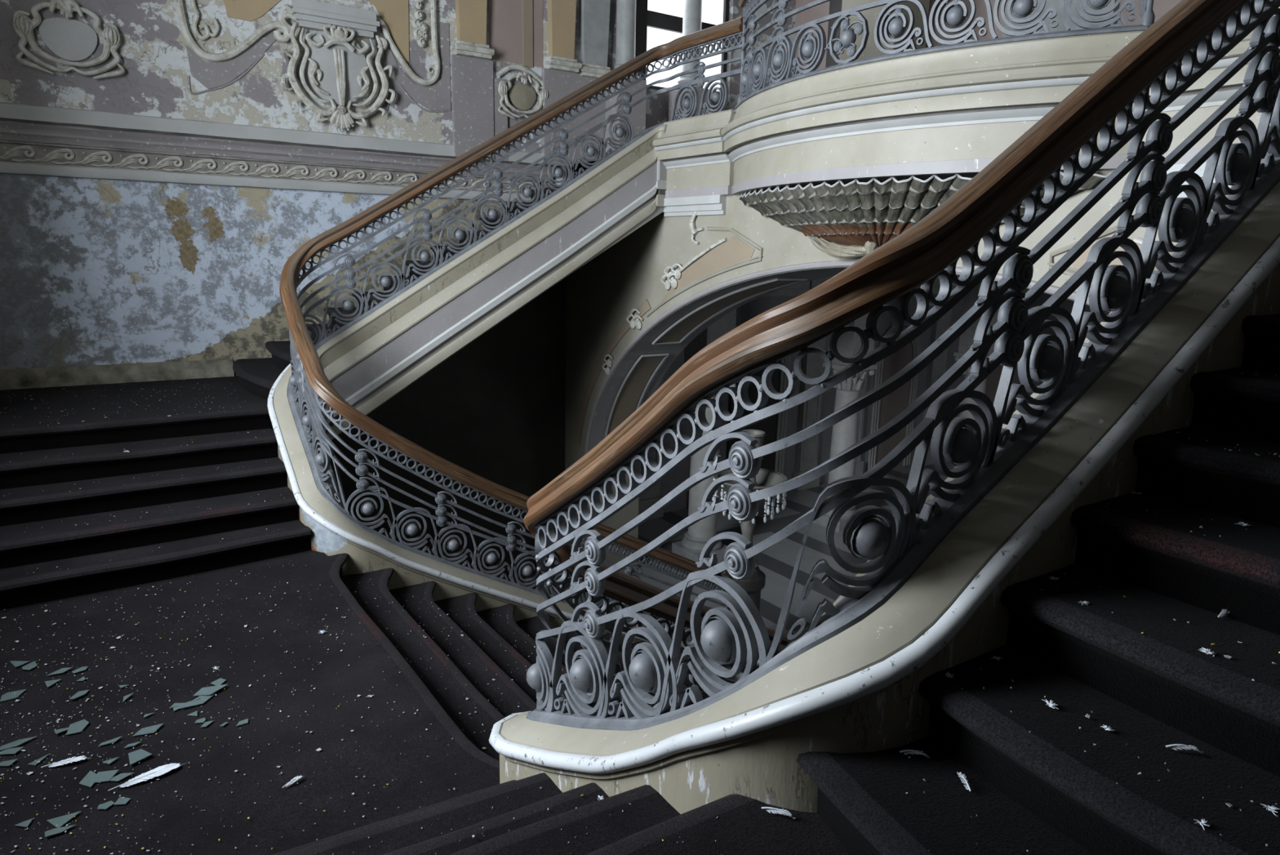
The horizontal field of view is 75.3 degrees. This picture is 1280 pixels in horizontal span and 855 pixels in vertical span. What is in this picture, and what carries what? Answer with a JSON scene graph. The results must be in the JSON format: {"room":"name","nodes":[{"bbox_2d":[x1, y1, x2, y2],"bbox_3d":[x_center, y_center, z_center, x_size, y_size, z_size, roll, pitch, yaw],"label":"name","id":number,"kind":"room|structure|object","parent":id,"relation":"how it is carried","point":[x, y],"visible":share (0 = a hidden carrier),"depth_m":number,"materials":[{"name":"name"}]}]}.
{"room":"abandoned building interior","nodes":[
{"label":"abandoned building interior","id":0,"kind":"room"},
{"bbox_2d":[0,0,795,390],"bbox_3d":[-2.161,-4.152,9.213,10.600,7.400,0.484,-7,14,-33],"label":"wall","id":1,"kind":"structure","parent":0,"point":[164,163],"depth_m":8.19,"materials":[{"name":"paint"}]},
{"bbox_2d":[635,0,729,91],"bbox_3d":[0.503,-5.359,10.799,1.700,3.980,0.260,-7,14,-33],"label":"window","id":2,"kind":"structure","parent":1,"relation":"in","point":[658,22],"depth_m":10.82,"materials":[{"name":"white glass"}]},
{"bbox_2d":[329,276,566,579],"bbox_3d":[-3.537,-0.260,9.254,7.600,4.990,0.312,-7,14,-33],"label":"wall","id":3,"kind":"structure","parent":0,"point":[510,433],"depth_m":10.26,"materials":[{"name":"brown paint"}]},
{"bbox_2d":[565,160,595,179],"bbox_3d":[3.483,-2.559,8.093,4.800,0.240,11.400,-7,14,-33],"label":"floor","id":4,"kind":"structure","parent":0,"point":[584,168],"depth_m":9.95,"materials":[{"name":"paint"}]},
{"bbox_2d":[604,0,646,155],"bbox_3d":[-0.159,-5.354,9.982,0.380,4.280,0.380,-7,14,-33],"label":"window column","id":5,"kind":"structure","parent":4,"relation":"on","point":[625,9],"depth_m":10.07,"materials":[{"name":"grey stone"}]},
{"bbox_2d":[668,0,709,121],"bbox_3d":[0.670,-5.437,10.463,0.380,4.280,0.380,-7,14,-33],"label":"window column","id":6,"kind":"structure","parent":4,"relation":"on","point":[692,9],"depth_m":10.50,"materials":[{"name":"grey stone"}]},
{"bbox_2d":[509,458,954,680],"bbox_3d":[4.255,2.665,8.952,19.600,0.260,14.000,-7,14,-33],"label":"floor","id":7,"kind":"structure","parent":0,"point":[777,562],"depth_m":12.17,"materials":[{"name":"stone"}]},
{"bbox_2d":[0,549,731,854],"bbox_3d":[-1.046,2.184,5.170,6.740,2.075,3.900,-7,14,-33],"label":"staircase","id":8,"kind":"structure","parent":7,"relation":"on","point":[335,682],"depth_m":4.08,"materials":[{"name":"carpet"}]},
{"bbox_2d":[0,758,17,765],"bbox_3d":[-2.701,1.428,3.539,0.061,0.007,0.049,2,12,1],"label":"shard","id":9,"kind":"object","parent":8,"relation":"on","point":[7,762],"visible":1,"depth_m":3.53,"materials":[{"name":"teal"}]},
{"bbox_2d":[0,746,23,754],"bbox_3d":[-2.753,1.409,3.618,0.095,0.008,0.048,0,12,-4],"label":"shard","id":10,"kind":"object","parent":8,"relation":"on","point":[11,750],"visible":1,"depth_m":3.61,"materials":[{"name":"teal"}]},
{"bbox_2d":[0,688,26,702],"bbox_3d":[-3.071,1.311,4.066,0.103,0.003,0.084,-7,14,-33],"label":"shard","id":11,"kind":"object","parent":8,"relation":"on","point":[11,695],"visible":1,"depth_m":4.06,"materials":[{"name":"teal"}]},
{"bbox_2d":[0,735,38,750],"bbox_3d":[-2.754,1.396,3.674,0.052,0.009,0.148,10,15,35],"label":"shard","id":12,"kind":"object","parent":8,"relation":"on","point":[18,742],"visible":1,"depth_m":3.67,"materials":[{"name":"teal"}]},
{"bbox_2d":[9,660,29,666],"bbox_3d":[-3.268,1.237,4.377,0.098,0.007,0.070,11,15,38],"label":"shard","id":13,"kind":"object","parent":8,"relation":"on","point":[15,663],"visible":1,"depth_m":4.37,"materials":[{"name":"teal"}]},
{"bbox_2d":[14,817,33,826],"bbox_3d":[-2.362,1.514,3.175,0.050,0.005,0.054,-2,12,-14],"label":"shard","id":14,"kind":"object","parent":8,"relation":"on","point":[24,824],"visible":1,"depth_m":3.17,"materials":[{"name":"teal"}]},
{"bbox_2d":[22,660,37,670],"bbox_3d":[-3.186,1.247,4.344,0.060,0.006,0.087,4,12,14],"label":"shard","id":15,"kind":"object","parent":8,"relation":"on","point":[33,664],"visible":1,"depth_m":4.33,"materials":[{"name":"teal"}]},
{"bbox_2d":[27,752,50,765],"bbox_3d":[-2.571,1.428,3.565,0.036,0.004,0.091,7,13,25],"label":"shard","id":16,"kind":"object","parent":8,"relation":"on","point":[35,762],"visible":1,"depth_m":3.55,"materials":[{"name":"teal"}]},
{"bbox_2d":[44,678,62,687],"bbox_3d":[-2.954,1.286,4.175,0.070,0.006,0.071,-7,14,-33],"label":"shard","id":17,"kind":"object","parent":8,"relation":"on","point":[50,682],"visible":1,"depth_m":4.18,"materials":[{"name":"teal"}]},
{"bbox_2d":[46,666,72,675],"bbox_3d":[-2.998,1.262,4.288,0.047,0.007,0.108,7,13,25],"label":"shard","id":18,"kind":"object","parent":8,"relation":"on","point":[62,669],"visible":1,"depth_m":4.29,"materials":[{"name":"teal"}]},
{"bbox_2d":[44,823,76,836],"bbox_3d":[-2.194,1.523,3.141,0.099,0.008,0.041,-7,14,-33],"label":"shard","id":19,"kind":"object","parent":8,"relation":"on","point":[53,831],"visible":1,"depth_m":3.13,"materials":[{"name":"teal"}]},
{"bbox_2d":[53,727,68,733],"bbox_3d":[-2.611,1.377,3.778,0.096,0.010,0.043,-7,14,-33],"label":"shard","id":20,"kind":"object","parent":8,"relation":"on","point":[57,731],"visible":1,"depth_m":3.77,"materials":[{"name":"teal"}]},
{"bbox_2d":[46,810,81,827],"bbox_3d":[-2.217,1.514,3.194,0.112,0.006,0.074,-7,14,-33],"label":"shard","id":21,"kind":"object","parent":8,"relation":"on","point":[62,820],"visible":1,"depth_m":3.20,"materials":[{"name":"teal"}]},
{"bbox_2d":[40,755,92,767],"bbox_3d":[-2.450,1.427,3.545,0.185,0.014,0.042,-4,13,-24],"label":"feather","id":22,"kind":"object","parent":8,"relation":"on","point":[78,757],"visible":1,"depth_m":3.54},
{"bbox_2d":[66,719,88,734],"bbox_3d":[-2.580,1.373,3.806,0.088,0.009,0.101,-7,14,-33],"label":"shard","id":23,"kind":"object","parent":8,"relation":"on","point":[77,726],"visible":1,"depth_m":3.80,"materials":[{"name":"grey"}]},
{"bbox_2d":[69,688,88,698],"bbox_3d":[-2.752,1.310,4.075,0.047,0.010,0.097,0,12,-6],"label":"shard","id":24,"kind":"object","parent":8,"relation":"on","point":[79,693],"visible":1,"depth_m":4.07,"materials":[{"name":"grey"}]},
{"bbox_2d":[71,666,88,673],"bbox_3d":[-2.911,1.260,4.317,0.044,0.006,0.072,9,14,33],"label":"shard","id":25,"kind":"object","parent":8,"relation":"on","point":[82,668],"visible":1,"depth_m":4.31,"materials":[{"name":"grey"}]},
{"bbox_2d":[76,675,85,680],"bbox_3d":[-2.839,1.281,4.225,0.032,0.005,0.043,4,12,14],"label":"shard","id":26,"kind":"object","parent":8,"relation":"on","point":[82,678],"visible":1,"depth_m":4.22,"materials":[{"name":"grey"}]},
{"bbox_2d":[79,770,96,786],"bbox_3d":[-2.280,1.458,3.442,0.058,0.009,0.104,0,12,-4],"label":"shard","id":27,"kind":"object","parent":8,"relation":"on","point":[89,780],"visible":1,"depth_m":3.43,"materials":[{"name":"grey glass"}]},
{"bbox_2d":[97,800,115,808],"bbox_3d":[-2.120,1.497,3.289,0.048,0.005,0.056,5,12,15],"label":"shard","id":28,"kind":"object","parent":8,"relation":"on","point":[105,805],"visible":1,"depth_m":3.28,"materials":[{"name":"grey glass"}]},
{"bbox_2d":[94,768,119,782],"bbox_3d":[-2.229,1.454,3.460,0.079,0.008,0.066,-2,12,-14],"label":"shard","id":29,"kind":"object","parent":8,"relation":"on","point":[105,775],"visible":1,"depth_m":3.46,"materials":[{"name":"grey glass"}]},
{"bbox_2d":[97,735,122,746],"bbox_3d":[-2.364,1.401,3.702,0.095,0.008,0.031,-7,14,-33],"label":"shard","id":30,"kind":"object","parent":8,"relation":"on","point":[114,740],"visible":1,"depth_m":3.70,"materials":[{"name":"grey glass"}]},
{"bbox_2d":[102,756,119,764],"bbox_3d":[-2.272,1.434,3.562,0.063,0.006,0.036,-7,14,-33],"label":"shard","id":31,"kind":"object","parent":8,"relation":"on","point":[108,761],"visible":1,"depth_m":3.56,"materials":[{"name":"grey"}]},
{"bbox_2d":[109,772,134,781],"bbox_3d":[-2.167,1.457,3.461,0.045,0.008,0.086,9,14,31],"label":"shard","id":32,"kind":"object","parent":8,"relation":"on","point":[118,777],"visible":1,"depth_m":3.46,"materials":[{"name":"grey glass"}]},
{"bbox_2d":[113,795,130,804],"bbox_3d":[-2.067,1.492,3.319,0.048,0.004,0.050,0,12,-7],"label":"shard","id":33,"kind":"object","parent":8,"relation":"on","point":[124,800],"visible":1,"depth_m":3.31,"materials":[{"name":"grey glass"}]},
{"bbox_2d":[118,684,128,688],"bbox_3d":[-2.597,1.300,4.163,0.050,0.004,0.030,-1,12,-9],"label":"shard","id":34,"kind":"object","parent":8,"relation":"on","point":[120,686],"visible":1,"depth_m":4.17,"materials":[{"name":"grey glass"}]},
{"bbox_2d":[122,692,133,702],"bbox_3d":[-2.517,1.320,4.060,0.027,0.009,0.081,2,12,5],"label":"shard","id":35,"kind":"object","parent":8,"relation":"on","point":[125,697],"visible":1,"depth_m":4.06,"materials":[{"name":"grey glass"}]},
{"bbox_2d":[123,740,142,748],"bbox_3d":[-2.252,1.408,3.682,0.070,0.006,0.024,-5,13,-26],"label":"shard","id":36,"kind":"object","parent":8,"relation":"on","point":[138,742],"visible":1,"depth_m":3.68,"materials":[{"name":"grey glass"}]},
{"bbox_2d":[4,379,266,609],"bbox_3d":[-4.214,0.318,6.571,2.198,0.855,3.288,-7,14,-33],"label":"flakes","id":37,"kind":"object","parent":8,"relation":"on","point":[183,380],"visible":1,"depth_m":6.52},
{"bbox_2d":[128,748,152,764],"bbox_3d":[-2.168,1.424,3.600,0.086,0.011,0.112,-7,14,-33],"label":"shard","id":38,"kind":"object","parent":8,"relation":"on","point":[135,756],"visible":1,"depth_m":3.60,"materials":[{"name":"grey"}]},
{"bbox_2d":[107,761,187,791],"bbox_3d":[-2.050,1.452,3.468,0.300,0.014,0.068,-9,16,-41],"label":"feather","id":39,"kind":"object","parent":8,"relation":"on","point":[160,770],"visible":1,"depth_m":3.47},
{"bbox_2d":[132,722,164,736],"bbox_3d":[-2.249,1.385,3.792,0.125,0.007,0.063,-5,14,-28],"label":"shard","id":40,"kind":"object","parent":8,"relation":"on","point":[151,729],"visible":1,"depth_m":3.79,"materials":[{"name":"grey glass"}]},
{"bbox_2d":[143,711,155,717],"bbox_3d":[-2.327,1.357,3.920,0.026,0.004,0.055,8,14,29],"label":"shard","id":41,"kind":"object","parent":8,"relation":"on","point":[150,713],"visible":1,"depth_m":3.92,"materials":[{"name":"grey"}]},
{"bbox_2d":[168,702,182,708],"bbox_3d":[-2.235,1.338,4.011,0.086,0.007,0.035,-9,16,-41],"label":"shard","id":42,"kind":"object","parent":8,"relation":"on","point":[174,704],"visible":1,"depth_m":4.00,"materials":[{"name":"grey glass"}]},
{"bbox_2d":[173,697,199,711],"bbox_3d":[-2.206,1.337,4.019,0.041,0.008,0.132,9,14,31],"label":"shard","id":43,"kind":"object","parent":8,"relation":"on","point":[180,705],"visible":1,"depth_m":4.00,"materials":[{"name":"grey glass"}]},
{"bbox_2d":[186,710,197,715],"bbox_3d":[-2.120,1.360,3.931,0.045,0.004,0.048,-7,14,-33],"label":"shard","id":44,"kind":"object","parent":8,"relation":"on","point":[195,713],"visible":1,"depth_m":3.93,"materials":[{"name":"grey glass"}]},
{"bbox_2d":[179,693,216,708],"bbox_3d":[-2.148,1.333,4.043,0.066,0.009,0.176,4,12,14],"label":"shard","id":45,"kind":"object","parent":8,"relation":"on","point":[202,699],"visible":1,"depth_m":4.04,"materials":[{"name":"grey glass"}]},
{"bbox_2d":[194,716,205,723],"bbox_3d":[-2.055,1.370,3.884,0.042,0.006,0.042,1,12,-3],"label":"shard","id":46,"kind":"object","parent":8,"relation":"on","point":[202,719],"visible":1,"depth_m":3.88,"materials":[{"name":"grey"}]},
{"bbox_2d":[200,720,213,727],"bbox_3d":[-2.017,1.378,3.858,0.031,0.005,0.065,3,12,10],"label":"shard","id":47,"kind":"object","parent":8,"relation":"on","point":[206,723],"visible":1,"depth_m":3.85,"materials":[{"name":"grey"}]},
{"bbox_2d":[193,683,228,695],"bbox_3d":[-2.140,1.309,4.138,0.130,0.009,0.100,1,12,-4],"label":"shard","id":48,"kind":"object","parent":8,"relation":"on","point":[206,690],"visible":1,"depth_m":4.13,"materials":[{"name":"grey glass"}]},
{"bbox_2d":[210,677,226,685],"bbox_3d":[-2.140,1.297,4.222,0.065,0.006,0.066,6,13,22],"label":"shard","id":49,"kind":"object","parent":8,"relation":"on","point":[220,681],"visible":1,"depth_m":4.22,"materials":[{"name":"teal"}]},
{"bbox_2d":[0,560,456,854],"bbox_3d":[-2.508,1.141,3.693,3.585,0.515,4.217,-2,12,-13],"label":"flakes","id":50,"kind":"object","parent":8,"relation":"on","point":[246,625],"visible":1,"depth_m":3.82,"materials":[{"name":"white paint"}]},
{"bbox_2d":[235,718,248,726],"bbox_3d":[-1.860,1.378,3.876,0.058,0.004,0.037,-7,14,-33],"label":"shard","id":51,"kind":"object","parent":8,"relation":"on","point":[244,721],"visible":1,"depth_m":3.88,"materials":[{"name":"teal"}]},
{"bbox_2d":[281,774,305,787],"bbox_3d":[-1.442,1.470,3.452,0.023,0.015,0.104,10,15,35],"label":"feather","id":52,"kind":"object","parent":8,"relation":"on","point":[297,776],"visible":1,"depth_m":3.45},
{"bbox_2d":[354,578,565,748],"bbox_3d":[-0.744,1.607,5.373,1.561,0.686,2.597,-7,14,-33],"label":"flakes","id":53,"kind":"object","parent":8,"relation":"on","point":[370,579],"visible":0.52,"depth_m":5.12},
{"bbox_2d":[0,382,1279,853],"bbox_3d":[-1.654,0.544,4.553,4.946,3.065,9.520,-7,14,-33],"label":"debris","id":54,"kind":"object","parent":8,"relation":"on","point":[248,817],"visible":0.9,"depth_m":3.77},
{"bbox_2d":[332,312,1279,854],"bbox_3d":[0.875,0.656,2.246,3.403,2.216,3.103,-7,14,-33],"label":"flakes","id":55,"kind":"object","parent":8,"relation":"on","point":[1087,715],"visible":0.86,"depth_m":1.95,"materials":[{"name":"paint"}]},
{"bbox_2d":[0,124,732,669],"bbox_3d":[-2.719,0.166,7.567,7.009,6.106,3.510,-7,14,-33],"label":"staircase","id":56,"kind":"structure","parent":7,"relation":"on","point":[378,357],"depth_m":6.46,"materials":[{"name":"stone"}]},
{"bbox_2d":[279,17,747,641],"bbox_3d":[-1.031,-0.587,7.445,3.906,6.109,1.406,-7,14,-33],"label":"balustrade","id":57,"kind":"object","parent":56,"relation":"on","point":[308,379],"visible":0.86,"depth_m":7.14,"materials":[{"name":"grey metal"}]},
{"bbox_2d":[671,308,738,563],"bbox_3d":[0.926,-0.605,11.284,0.600,5.020,0.600,-7,14,-33],"label":"column","id":58,"kind":"structure","parent":7,"relation":"on","point":[697,535],"depth_m":11.43,"materials":[{"name":"grey stone"}]},
{"bbox_2d":[712,468,733,480],"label":"lamp","id":59,"kind":"object","parent":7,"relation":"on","point":[728,471],"depth_m":8.56,"materials":[{"name":"grey metal"}]},
{"bbox_2d":[711,480,739,502],"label":"lamp","id":60,"kind":"object","parent":7,"relation":"on","point":[726,486],"depth_m":8.31,"materials":[{"name":"clear glass"}]},
{"bbox_2d":[724,559,765,612],"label":"lamp","id":61,"kind":"object","parent":7,"relation":"on","point":[753,585],"depth_m":8.47,"materials":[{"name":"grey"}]},
{"bbox_2d":[738,517,755,547],"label":"lamp","id":62,"kind":"object","parent":7,"relation":"on","point":[747,526],"depth_m":8.44,"materials":[{"name":"grey metal"}]},
{"bbox_2d":[740,429,765,447],"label":"lamp","id":63,"kind":"object","parent":7,"relation":"on","point":[759,435],"depth_m":8.25,"materials":[{"name":"grey metal"}]},
{"bbox_2d":[749,467,786,491],"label":"lamp","id":64,"kind":"object","parent":7,"relation":"on","point":[765,478],"depth_m":8.55,"materials":[{"name":"grey metal"}]},
{"bbox_2d":[763,491,786,522],"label":"lamp","id":65,"kind":"object","parent":7,"relation":"on","point":[783,500],"depth_m":8.25,"materials":[{"name":"clear glass"}]},
{"bbox_2d":[271,152,1279,854],"bbox_3d":[0.864,1.335,2.394,7.010,6.086,3.690,-7,14,-33],"label":"staircase","id":66,"kind":"structure","parent":7,"relation":"on","point":[819,737],"depth_m":2.06,"materials":[{"name":"stone"}]},
{"bbox_2d":[761,806,795,818],"bbox_3d":[0.340,0.942,2.034,0.087,0.014,0.020,7,13,25],"label":"feather","id":67,"kind":"object","parent":66,"relation":"on","point":[780,811],"visible":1,"depth_m":2.03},
{"bbox_2d":[523,0,1279,730],"bbox_3d":[1.559,0.241,3.703,3.906,6.120,1.656,-7,14,-33],"label":"balustrade","id":68,"kind":"object","parent":66,"relation":"on","point":[984,451],"visible":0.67,"depth_m":2.31,"materials":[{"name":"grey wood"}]},
{"bbox_2d":[899,749,929,757],"bbox_3d":[0.662,0.783,1.997,0.070,0.014,0.016,5,12,15],"label":"feather","id":69,"kind":"object","parent":66,"relation":"on","point":[917,752],"visible":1,"depth_m":2.00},
{"bbox_2d":[945,671,954,678],"bbox_3d":[0.761,0.609,2.039,0.019,0.009,0.031,7,13,24],"label":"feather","id":70,"kind":"object","parent":66,"relation":"on","point":[948,674],"visible":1,"depth_m":2.04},
{"bbox_2d":[956,771,971,791],"bbox_3d":[0.741,0.807,1.897,0.016,0.015,0.070,0,12,-4],"label":"feather","id":71,"kind":"object","parent":66,"relation":"on","point":[961,775],"visible":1,"depth_m":1.89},
{"bbox_2d":[990,655,1003,660],"bbox_3d":[0.916,0.593,2.130,0.024,0.009,0.021,-6,14,-32],"label":"feather","id":72,"kind":"object","parent":66,"relation":"on","point":[994,656],"visible":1,"depth_m":2.13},
{"bbox_2d":[1041,698,1057,708],"bbox_3d":[0.949,0.639,1.916,0.027,0.010,0.035,0,12,-5],"label":"feather","id":73,"kind":"object","parent":66,"relation":"on","point":[1050,704],"visible":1,"depth_m":1.91,"materials":[{"name":"white"}]},
{"bbox_2d":[1078,600,1088,604],"bbox_3d":[1.107,0.437,2.067,0.027,0.009,0.016,-2,12,-16],"label":"feather","id":74,"kind":"object","parent":66,"relation":"on","point":[1082,602],"visible":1,"depth_m":2.07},
{"bbox_2d":[1101,724,1115,730],"bbox_3d":[1.028,0.661,1.823,0.020,0.009,0.025,-6,14,-31],"label":"feather","id":75,"kind":"object","parent":66,"relation":"on","point":[1105,726],"visible":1,"depth_m":1.82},
{"bbox_2d":[1165,743,1203,752],"bbox_3d":[1.146,0.674,1.746,0.070,0.014,0.016,5,12,15],"label":"feather","id":76,"kind":"object","parent":66,"relation":"on","point":[1182,745],"visible":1,"depth_m":1.75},
{"bbox_2d":[1193,817,1210,830],"bbox_3d":[1.031,0.725,1.520,0.029,0.009,0.024,-5,13,-26],"label":"feather","id":77,"kind":"object","parent":66,"relation":"on","point":[1203,821],"visible":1,"depth_m":1.52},
{"bbox_2d":[1200,646,1214,653],"bbox_3d":[1.250,0.492,1.821,0.032,0.010,0.034,-2,12,-16],"label":"feather","id":78,"kind":"object","parent":66,"relation":"on","point":[1204,650],"visible":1,"depth_m":1.82,"materials":[{"name":"white"}]},
{"bbox_2d":[1217,608,1229,617],"bbox_3d":[1.428,0.448,2.021,0.082,0.015,0.018,-7,14,-33],"label":"feather","id":79,"kind":"object","parent":66,"relation":"on","point":[1224,610],"visible":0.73,"depth_m":2.01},
{"bbox_2d":[1234,521,1248,525],"bbox_3d":[1.575,0.253,2.167,0.025,0.008,0.027,-3,13,-17],"label":"feather","id":80,"kind":"object","parent":66,"relation":"on","point":[1242,523],"visible":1,"depth_m":2.17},
{"bbox_2d":[1260,803,1279,815],"bbox_3d":[1.190,0.720,1.563,0.027,0.009,0.028,4,12,10],"label":"feather","id":81,"kind":"object","parent":66,"relation":"on","point":[1272,807],"visible":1,"depth_m":1.56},
{"bbox_2d":[812,275,877,532],"bbox_3d":[3.259,-0.894,12.897,0.600,5.020,0.600,-7,14,-33],"label":"column","id":82,"kind":"structure","parent":7,"relation":"on","point":[844,433],"depth_m":12.88,"materials":[{"name":"grey stone"}]},
{"bbox_2d":[953,280,1000,468],"bbox_3d":[5.992,-1.219,14.717,0.600,5.020,0.600,-7,14,-33],"label":"column","id":83,"kind":"structure","parent":7,"relation":"on","point":[966,340],"depth_m":14.57,"materials":[{"name":"grey stone"}]},
{"bbox_2d":[638,274,1029,519],"bbox_3d":[3.907,-1.470,15.628,12.000,5.040,0.500,-7,14,-33],"label":"wall","id":84,"kind":"structure","parent":0,"point":[793,460],"depth_m":15.37,"materials":[{"name":"paint"}]},
{"bbox_2d":[564,160,1186,573],"bbox_3d":[2.132,0.225,6.925,0.872,5.260,10.000,-7,14,-33],"label":"wall","id":85,"kind":"structure","parent":0,"point":[631,310],"depth_m":8.93,"materials":[{"name":"beige paint"}]},
{"bbox_2d":[652,7,1279,258],"bbox_3d":[1.680,-1.889,6.130,0.953,1.346,5.720,-7,14,-33],"label":"balcony","id":86,"kind":"object","parent":85,"relation":"attached to","point":[856,157],"visible":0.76,"depth_m":5.64,"materials":[{"name":"beige paint"}]},
{"bbox_2d":[734,0,1155,109],"bbox_3d":[1.678,-3.019,5.871,0.655,0.978,3.566,-7,14,-33],"label":"balcony balustrade","id":87,"kind":"object","parent":86,"relation":"on","point":[755,64],"visible":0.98,"depth_m":5.50,"materials":[{"name":"grey metal"}]},
{"bbox_2d":[791,0,1182,76],"bbox_3d":[4.698,-5.151,8.344,0.200,4.780,11.400,-7,14,-33],"label":"wall","id":88,"kind":"structure","parent":0,"point":[1160,7],"depth_m":9.58,"materials":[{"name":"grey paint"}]},
{"bbox_2d":[825,0,1119,67],"bbox_3d":[3.560,-4.979,7.409,2.750,4.780,7.400,-7,14,-33],"label":"trim","id":89,"kind":"structure","parent":88,"relation":"attached to","point":[871,50],"depth_m":8.69,"materials":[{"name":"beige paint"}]},
{"bbox_2d":[1020,292,1110,395],"bbox_3d":[12.460,-0.843,13.590,0.200,5.040,13.600,-7,14,-33],"label":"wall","id":90,"kind":"structure","parent":0,"point":[1068,304],"depth_m":18.28,"materials":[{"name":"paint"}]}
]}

